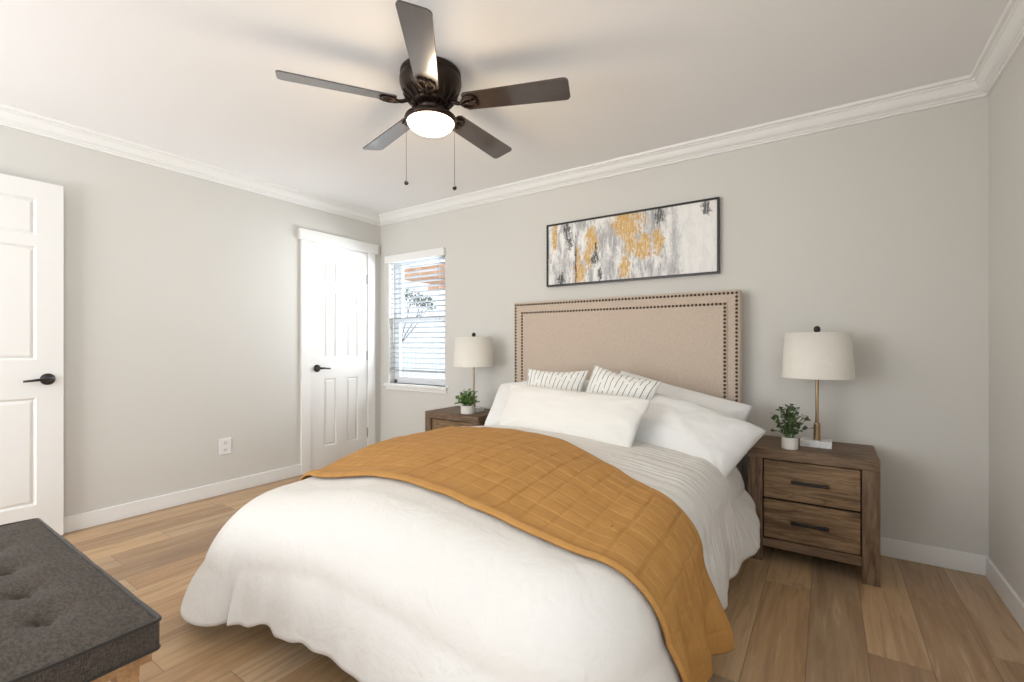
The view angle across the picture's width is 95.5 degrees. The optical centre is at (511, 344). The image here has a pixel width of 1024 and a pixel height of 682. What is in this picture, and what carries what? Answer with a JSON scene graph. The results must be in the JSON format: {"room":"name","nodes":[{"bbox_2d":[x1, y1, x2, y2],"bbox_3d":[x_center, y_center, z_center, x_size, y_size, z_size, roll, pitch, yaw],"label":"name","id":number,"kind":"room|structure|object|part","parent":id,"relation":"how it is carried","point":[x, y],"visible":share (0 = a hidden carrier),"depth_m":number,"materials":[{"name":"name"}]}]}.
{"room":"bedroom","nodes":[
{"label":"bedroom","id":0,"kind":"room"},
{"bbox_2d":[0,125,379,516],"bbox_3d":[-2.831,-0.090,2.650,0.140,2.420,5.115,0,0,34],"label":"wall","id":1,"kind":"structure","parent":0,"point":[182,292],"depth_m":3.22,"materials":[{"name":"white paint"}]},
{"bbox_2d":[0,173,63,534],"bbox_3d":[-2.839,0.091,2.367,0.095,2.034,0.823,0,0,34],"label":"door","id":2,"kind":"structure","parent":1,"relation":"in","point":[31,211],"depth_m":2.61,"materials":[{"name":"white paint"}]},
{"bbox_3d":[-2.651,0.195,2.612,0.060,0.066,0.139,0,0,34],"label":"lever handle","id":3,"kind":"part","parent":2,"relation":"part of","materials":[{"name":"black metal"}]},
{"bbox_2d":[64,464,300,533],"bbox_3d":[-2.771,1.073,2.601,0.014,0.095,5.101,0,0,34],"label":"baseboard","id":4,"kind":"structure","parent":1,"relation":"attached to","point":[72,523],"depth_m":3.21,"materials":[{"name":"white paint"}]},
{"bbox_2d":[0,103,379,225],"bbox_3d":[-2.740,-1.254,2.589,0.080,0.092,5.115,0,0,34],"label":"trim","id":5,"kind":"structure","parent":1,"relation":"attached to","point":[11,117],"depth_m":3.14,"materials":[{"name":"white paint"}]},
{"bbox_2d":[219,438,230,454],"bbox_3d":[-2.162,0.764,3.506,0.008,0.119,0.086,0,0,34],"label":"wall outlet","id":6,"kind":"object","parent":1,"relation":"attached to","point":[224,444],"visible":1,"depth_m":3.50,"materials":[{"name":"white plastic"}]},
{"bbox_2d":[299,228,377,474],"bbox_3d":[-1.589,0.058,4.335,0.028,2.125,0.838,0,0,34],"label":"trim","id":7,"kind":"structure","parent":1,"relation":"attached to","point":[307,236],"depth_m":4.06,"materials":[{"name":"white paint"}]},
{"bbox_2d":[311,242,366,253],"bbox_3d":[-1.641,0.105,4.359,0.085,2.030,0.624,0,0,34],"label":"trim","id":8,"kind":"structure","parent":1,"relation":"attached to","point":[311,242],"depth_m":4.32,"materials":[{"name":"white paint"}]},
{"bbox_2d":[311,243,367,469],"bbox_3d":[-1.586,0.105,4.331,0.095,2.006,0.615,0,0,34],"label":"door","id":9,"kind":"structure","parent":1,"relation":"in","point":[339,277],"depth_m":4.31,"materials":[{"name":"white paint"}]},
{"bbox_3d":[-1.688,0.207,4.149,0.060,0.066,0.139,0,0,34],"label":"lever handle","id":10,"kind":"part","parent":9,"relation":"part of","materials":[{"name":"black metal"}]},
{"bbox_2d":[0,0,1008,213],"bbox_3d":[-0.947,-1.375,1.375,4.690,0.150,5.395,0,0,34],"label":"ceiling","id":11,"kind":"structure","parent":0,"point":[197,80],"depth_m":2.22,"materials":[{"name":"white paint"}]},
{"bbox_2d":[275,0,569,189],"bbox_3d":[-0.372,-1.020,2.257,1.281,0.560,1.241,0,0,34],"label":"ceiling fan","id":12,"kind":"object","parent":11,"relation":"hanging from","point":[430,83],"visible":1,"depth_m":2.12,"materials":[{"name":"brown metal"}]},
{"bbox_3d":[-0.768,-1.142,2.058,0.495,0.006,0.128,0,14,-23],"label":"fan blade","id":13,"kind":"part","parent":12,"relation":"part of","materials":[{"name":"brown wood"}]},
{"bbox_3d":[-0.658,-1.142,2.531,0.128,0.006,0.495,-18,12,-39],"label":"fan blade","id":14,"kind":"part","parent":12,"relation":"part of","materials":[{"name":"brown wood"}]},
{"bbox_3d":[-0.505,-0.930,2.224,0.002,0.290,0.002,0,0,34],"label":"pull chain","id":15,"kind":"part","parent":12,"relation":"part of","materials":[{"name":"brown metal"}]},
{"bbox_3d":[-0.352,-1.142,1.808,0.128,0.006,0.495,14,-1,-5],"label":"fan blade","id":16,"kind":"part","parent":12,"relation":"part of","materials":[{"name":"wood"}]},
{"bbox_3d":[-0.388,-1.039,2.219,0.224,0.054,0.224,0,0,34],"label":"lamp shade","id":17,"kind":"part","parent":12,"relation":"part of","materials":[{"name":"white glass"}]},
{"bbox_3d":[-0.275,-0.917,2.222,0.002,0.315,0.002,0,0,34],"label":"pull chain","id":18,"kind":"part","parent":12,"relation":"part of","materials":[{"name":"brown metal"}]},
{"bbox_3d":[-0.175,-1.142,2.572,0.128,0.006,0.495,-16,-8,30],"label":"fan blade","id":19,"kind":"part","parent":12,"relation":"part of","materials":[{"name":"brown wood"}]},
{"bbox_3d":[0.014,-1.142,2.125,0.495,0.006,0.128,0,-14,13],"label":"fan blade","id":20,"kind":"part","parent":12,"relation":"part of","materials":[{"name":"brown wood"}]},
{"bbox_2d":[61,469,1023,681],"bbox_3d":[-0.947,1.170,1.375,4.690,0.100,5.395,0,0,34],"label":"floor","id":21,"kind":"structure","parent":0,"point":[792,616],"depth_m":1.86,"materials":[{"name":"brown wood"}]},
{"bbox_2d":[0,518,161,681],"bbox_3d":[-1.465,0.887,1.241,1.176,0.465,0.506,0,0,34],"label":"bench","id":22,"kind":"object","parent":21,"relation":"on","point":[64,618],"visible":1,"depth_m":1.13,"materials":[{"name":"grey fabric"}]},
{"bbox_3d":[-1.465,0.746,1.241,1.138,0.025,0.468,0,0,34],"label":"frame","id":23,"kind":"part","parent":22,"relation":"part of","materials":[{"name":"brown wood"}]},
{"bbox_3d":[-0.919,0.939,1.105,0.045,0.362,0.045,0,0,34],"label":"leg","id":24,"kind":"part","parent":22,"relation":"part of","materials":[{"name":"brown wood"}]},
{"bbox_2d":[425,406,489,431],"bbox_3d":[-0.374,0.828,3.773,0.550,0.585,0.426,0,0,34],"label":"nightstand","id":25,"kind":"object","parent":21,"relation":"on","point":[448,416],"visible":0.15,"depth_m":3.66,"materials":[{"name":"brown wood"}]},
{"bbox_3d":[-0.664,0.854,3.774,0.068,0.533,0.050,0,0,34],"label":"leg","id":26,"kind":"part","parent":25,"relation":"part of","materials":[{"name":"brown wood"}]},
{"bbox_3d":[-0.469,0.690,3.633,0.404,0.194,0.020,0,0,34],"label":"drawer","id":27,"kind":"part","parent":25,"relation":"part of","materials":[{"name":"brown wood"}]},
{"bbox_2d":[455,388,479,414],"bbox_3d":[-0.350,0.436,3.624,0.196,0.197,0.216,0,0,10],"label":"potted plant","id":28,"kind":"object","parent":25,"relation":"on","point":[467,408],"visible":1,"depth_m":3.59,"materials":[{"name":"green plant"}]},
{"bbox_3d":[-0.351,0.414,3.621,0.183,0.132,0.187,0,0,7],"label":"stem","id":29,"kind":"part","parent":28,"relation":"part of","materials":[{"name":"green plant"}]},
{"bbox_3d":[-0.347,0.502,3.622,0.106,0.066,0.106,0,0,34],"label":"pot","id":30,"kind":"part","parent":28,"relation":"part of","materials":[{"name":"white ceramic"}]},
{"bbox_2d":[453,333,493,411],"bbox_3d":[-0.310,0.217,3.766,0.330,0.636,0.330,0,0,34],"label":"table lamp","id":31,"kind":"object","parent":25,"relation":"on","point":[473,351],"visible":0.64,"depth_m":3.63,"materials":[{"name":"white fabric"}]},
{"bbox_3d":[-0.310,0.054,3.766,0.330,0.238,0.330,0,0,34],"label":"lamp shade","id":32,"kind":"part","parent":31,"relation":"part of","materials":[{"name":"fabric"}]},
{"bbox_3d":[-0.316,0.283,3.757,0.040,0.436,0.062,0,0,34],"label":"stem","id":33,"kind":"part","parent":31,"relation":"part of","materials":[{"name":"gold metal"}]},
{"bbox_3d":[-0.265,0.854,3.504,0.068,0.533,0.050,0,0,34],"label":"leg","id":34,"kind":"part","parent":25,"relation":"part of","materials":[{"name":"brown wood"}]},
{"bbox_2d":[514,289,742,477],"bbox_3d":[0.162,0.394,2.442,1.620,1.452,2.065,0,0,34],"label":"headboard","id":35,"kind":"object","parent":21,"relation":"on","point":[693,341],"visible":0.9,"depth_m":3.07,"materials":[{"name":"beige fabric"}]},
{"bbox_3d":[0.681,0.104,3.208,1.596,0.848,0.024,0,0,34],"label":"nailhead trim","id":36,"kind":"part","parent":35,"relation":"part of","materials":[{"name":"brown fabric"}]},
{"bbox_3d":[0.682,0.349,3.211,1.480,1.222,0.011,0,0,34],"label":"panel","id":37,"kind":"part","parent":35,"relation":"part of","materials":[{"name":"beige fabric"}]},
{"bbox_3d":[0.148,0.757,2.412,1.400,0.185,1.900,0,0,34],"label":"mattress","id":38,"kind":"object","parent":35,"relation":"on","visible":0},
{"bbox_2d":[180,425,759,681],"bbox_3d":[-0.073,0.760,2.154,2.026,0.582,1.962,0,0,34],"label":"duvet","id":39,"kind":"object","parent":38,"relation":"on","point":[385,579],"visible":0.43,"depth_m":1.36,"materials":[{"name":"white fabric"}]},
{"bbox_2d":[297,426,734,681],"bbox_3d":[-0.083,0.740,2.048,1.977,0.578,0.993,0,0,41],"label":"quilted throw","id":40,"kind":"object","parent":39,"relation":"on","point":[550,489],"visible":0.9,"depth_m":1.53,"materials":[{"name":"orange fabric"}]},
{"bbox_2d":[484,380,588,425],"bbox_3d":[0.153,0.391,3.054,0.693,0.325,0.328,0,0,28],"label":"bed pillow","id":41,"kind":"object","parent":39,"relation":"on","point":[493,418],"visible":0.18,"depth_m":3.10,"materials":[{"name":"white fabric"}]},
{"bbox_2d":[527,369,588,391],"bbox_3d":[0.245,0.324,2.925,0.428,0.334,0.220,0,0,34],"label":"striped pillow","id":42,"kind":"object","parent":41,"relation":"on","point":[574,381],"visible":0.34,"depth_m":2.90,"materials":[{"name":"fabric"}]},
{"bbox_2d":[500,384,649,446],"bbox_3d":[0.294,0.382,2.595,0.926,0.273,0.224,0,0,42],"label":"lumbar pillow","id":43,"kind":"object","parent":39,"relation":"on","point":[607,418],"visible":0.92,"depth_m":2.47,"materials":[{"name":"white fabric"}]},
{"bbox_2d":[586,365,661,399],"bbox_3d":[0.591,0.317,2.660,0.473,0.389,0.217,0,0,42],"label":"striped pillow","id":44,"kind":"object","parent":39,"relation":"on","point":[603,381],"visible":0.37,"depth_m":2.64,"materials":[{"name":"fabric"}]},
{"bbox_2d":[620,371,751,420],"bbox_3d":[0.963,0.380,2.769,0.814,0.425,0.220,0,0,41],"label":"bed pillow","id":45,"kind":"object","parent":39,"relation":"on","point":[738,410],"visible":0.27,"depth_m":2.65,"materials":[{"name":"white fabric"}]},
{"bbox_2d":[634,393,765,477],"bbox_3d":[0.874,0.449,2.429,0.733,0.388,0.355,0,0,45],"label":"bed pillow","id":46,"kind":"object","parent":39,"relation":"on","point":[687,427],"visible":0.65,"depth_m":2.29,"materials":[{"name":"white fabric"}]},
{"bbox_2d":[748,435,879,586],"bbox_3d":[1.576,0.828,2.453,0.550,0.585,0.426,0,0,34],"label":"nightstand","id":47,"kind":"object","parent":21,"relation":"on","point":[817,502],"visible":0.94,"depth_m":2.29,"materials":[{"name":"brown wood"}]},
{"bbox_3d":[1.286,0.854,2.454,0.068,0.533,0.050,0,0,34],"label":"leg","id":48,"kind":"part","parent":47,"relation":"part of","materials":[{"name":"brown wood"}]},
{"bbox_2d":[770,404,813,449],"bbox_3d":[1.430,0.415,2.401,0.169,0.239,0.166,0,0,-22],"label":"potted plant","id":49,"kind":"object","parent":47,"relation":"on","point":[788,442],"visible":1,"depth_m":2.38,"materials":[{"name":"green plant"}]},
{"bbox_3d":[1.431,0.504,2.395,0.076,0.062,0.076,0,0,34],"label":"pot","id":50,"kind":"part","parent":49,"relation":"part of","materials":[{"name":"white ceramic"}]},
{"bbox_3d":[1.433,0.392,2.391,0.152,0.182,0.141,0,0,-13],"label":"stem","id":51,"kind":"part","parent":49,"relation":"part of","materials":[{"name":"green plant"}]},
{"bbox_3d":[1.467,0.686,2.291,0.160,0.015,0.035,0,0,34],"label":"handle","id":52,"kind":"part","parent":47,"relation":"part of","materials":[{"name":"black metal"}]},
{"bbox_3d":[1.467,0.891,2.291,0.160,0.015,0.035,0,0,34],"label":"handle","id":53,"kind":"part","parent":47,"relation":"part of","materials":[{"name":"black metal"}]},
{"bbox_3d":[1.482,0.690,2.313,0.404,0.194,0.020,0,0,34],"label":"drawer","id":54,"kind":"part","parent":47,"relation":"part of","materials":[{"name":"brown wood"}]},
{"bbox_3d":[1.482,0.895,2.313,0.404,0.196,0.020,0,0,34],"label":"drawer","id":55,"kind":"part","parent":47,"relation":"part of","materials":[{"name":"brown wood"}]},
{"bbox_3d":[1.479,1.020,2.310,0.414,0.044,0.020,0,0,34],"label":"rail","id":56,"kind":"part","parent":47,"relation":"part of","materials":[{"name":"brown wood"}]},
{"bbox_2d":[781,326,855,448],"bbox_3d":[1.615,0.217,2.463,0.330,0.636,0.330,0,0,34],"label":"table lamp","id":57,"kind":"object","parent":47,"relation":"on","point":[816,355],"visible":1,"depth_m":2.35,"materials":[{"name":"white fabric"}]},
{"bbox_3d":[1.609,0.283,2.454,0.040,0.436,0.062,0,0,34],"label":"stem","id":58,"kind":"part","parent":57,"relation":"part of","materials":[{"name":"gold metal"}]},
{"bbox_3d":[1.615,0.054,2.463,0.330,0.238,0.330,0,0,34],"label":"lamp shade","id":59,"kind":"part","parent":57,"relation":"part of","materials":[{"name":"fabric"}]},
{"bbox_3d":[1.685,0.854,2.184,0.068,0.533,0.050,0,0,34],"label":"leg","id":60,"kind":"part","parent":47,"relation":"part of","materials":[{"name":"brown wood"}]},
{"bbox_2d":[380,96,988,556],"bbox_3d":[0.526,-0.090,3.551,4.690,2.420,0.140,0,0,34],"label":"wall","id":61,"kind":"structure","parent":0,"point":[877,231],"depth_m":2.58,"materials":[{"name":"white paint"}]},
{"bbox_2d":[383,259,447,393],"bbox_3d":[-0.895,-0.211,4.489,0.835,1.307,0.170,0,0,34],"label":"window","id":62,"kind":"structure","parent":61,"relation":"in","point":[415,381],"depth_m":4.59,"materials":[{"name":"white plastic"}]},
{"bbox_2d":[384,247,445,372],"bbox_3d":[-0.924,-0.312,4.465,0.793,1.145,0.089,0,0,34],"label":"window blind","id":63,"kind":"object","parent":62,"relation":"attached to","point":[438,253],"visible":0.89,"depth_m":4.45,"materials":[{"name":"white paint"}]},
{"bbox_3d":[-0.903,0.251,4.472,0.738,0.018,0.050,0,0,34],"label":"rail","id":64,"kind":"part","parent":63,"relation":"part of","materials":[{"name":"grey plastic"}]},
{"bbox_3d":[-0.903,-0.285,4.472,0.512,1.070,0.054,0,0,34],"label":"ladder cord","id":65,"kind":"part","parent":63,"relation":"part of","materials":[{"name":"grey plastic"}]},
{"bbox_3d":[-0.912,0.411,4.464,0.835,0.062,0.110,0,0,34],"label":"sill","id":66,"kind":"part","parent":62,"relation":"part of","materials":[{"name":"white paint"}]},
{"bbox_3d":[-0.862,-0.242,4.533,0.750,1.245,0.060,0,0,34],"label":"frame","id":67,"kind":"part","parent":62,"relation":"part of","materials":[{"name":"white plastic"}]},
{"bbox_3d":[-0.871,0.037,4.520,0.680,0.615,0.030,0,0,34],"label":"sash","id":68,"kind":"part","parent":62,"relation":"part of","materials":[{"name":"glass"}]},
{"bbox_3d":[-0.854,-0.530,4.545,0.680,0.600,0.030,0,0,34],"label":"sash","id":69,"kind":"part","parent":62,"relation":"part of","materials":[{"name":"glass"}]},
{"bbox_2d":[546,197,719,286],"bbox_3d":[0.789,-0.688,3.264,1.238,0.476,0.036,0,0,34],"label":"framed painting","id":70,"kind":"object","parent":61,"relation":"attached to","point":[679,239],"visible":1,"depth_m":3.21,"materials":[{"name":"black metal"}]},
{"bbox_2d":[379,75,986,225],"bbox_3d":[0.464,-1.254,3.459,4.410,0.092,0.080,0,0,34],"label":"trim","id":71,"kind":"structure","parent":61,"relation":"attached to","point":[964,88],"depth_m":2.86,"materials":[{"name":"white paint"}]},
{"bbox_2d":[880,537,987,575],"bbox_3d":[0.483,1.073,3.487,4.410,0.095,0.014,0,0,34],"label":"baseboard","id":72,"kind":"structure","parent":61,"relation":"attached to","point":[920,553],"depth_m":2.36,"materials":[{"name":"white paint"}]},
{"bbox_2d":[989,42,1023,601],"bbox_3d":[0.937,-0.090,0.099,0.140,2.420,5.115,0,0,34],"label":"wall","id":73,"kind":"structure","parent":0,"point":[1006,100],"depth_m":2.02,"materials":[{"name":"white paint"}]},
{"bbox_2d":[970,0,1023,95],"bbox_3d":[0.846,-1.254,0.161,0.080,0.092,5.115,0,0,34],"label":"trim","id":74,"kind":"structure","parent":73,"relation":"attached to","point":[1007,36],"depth_m":1.95,"materials":[{"name":"white paint"}]},
{"bbox_2d":[986,557,1023,630],"bbox_3d":[0.869,1.073,0.137,0.014,0.095,5.101,0,0,34],"label":"baseboard","id":75,"kind":"structure","parent":73,"relation":"attached to","point":[1010,598],"depth_m":2.00,"materials":[{"name":"white paint"}]},
{"label":"outside","id":76,"kind":"structure","parent":0,"visible":0},
{"bbox_3d":[2.099,1.305,10.235,20.000,0.130,12.695,0,0,34],"label":"ground","id":77,"kind":"structure","parent":76,"visible":0},
{"bbox_2d":[402,288,440,375],"bbox_3d":[-1.923,0.111,8.044,1.402,2.261,0.633,0,0,-45],"label":"young tree","id":78,"kind":"object","parent":77,"relation":"on","point":[410,294],"visible":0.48,"depth_m":8.21,"materials":[{"name":"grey plant"}]},
{"bbox_2d":[402,322,444,377],"bbox_3d":[-0.243,0.295,11.806,12.360,1.850,0.080,0,0,34],"label":"fence","id":79,"kind":"object","parent":77,"relation":"on","point":[410,355],"visible":0.05,"depth_m":13.31,"materials":[{"name":"white paint"}]},
{"bbox_2d":[404,261,444,289],"bbox_3d":[-1.151,-0.200,9.716,3.600,2.880,2.600,0,0,34],"label":"pergola","id":80,"kind":"object","parent":77,"relation":"on","point":[441,265],"visible":0.08,"depth_m":9.11,"materials":[{"name":"brown wood"}]}
]}

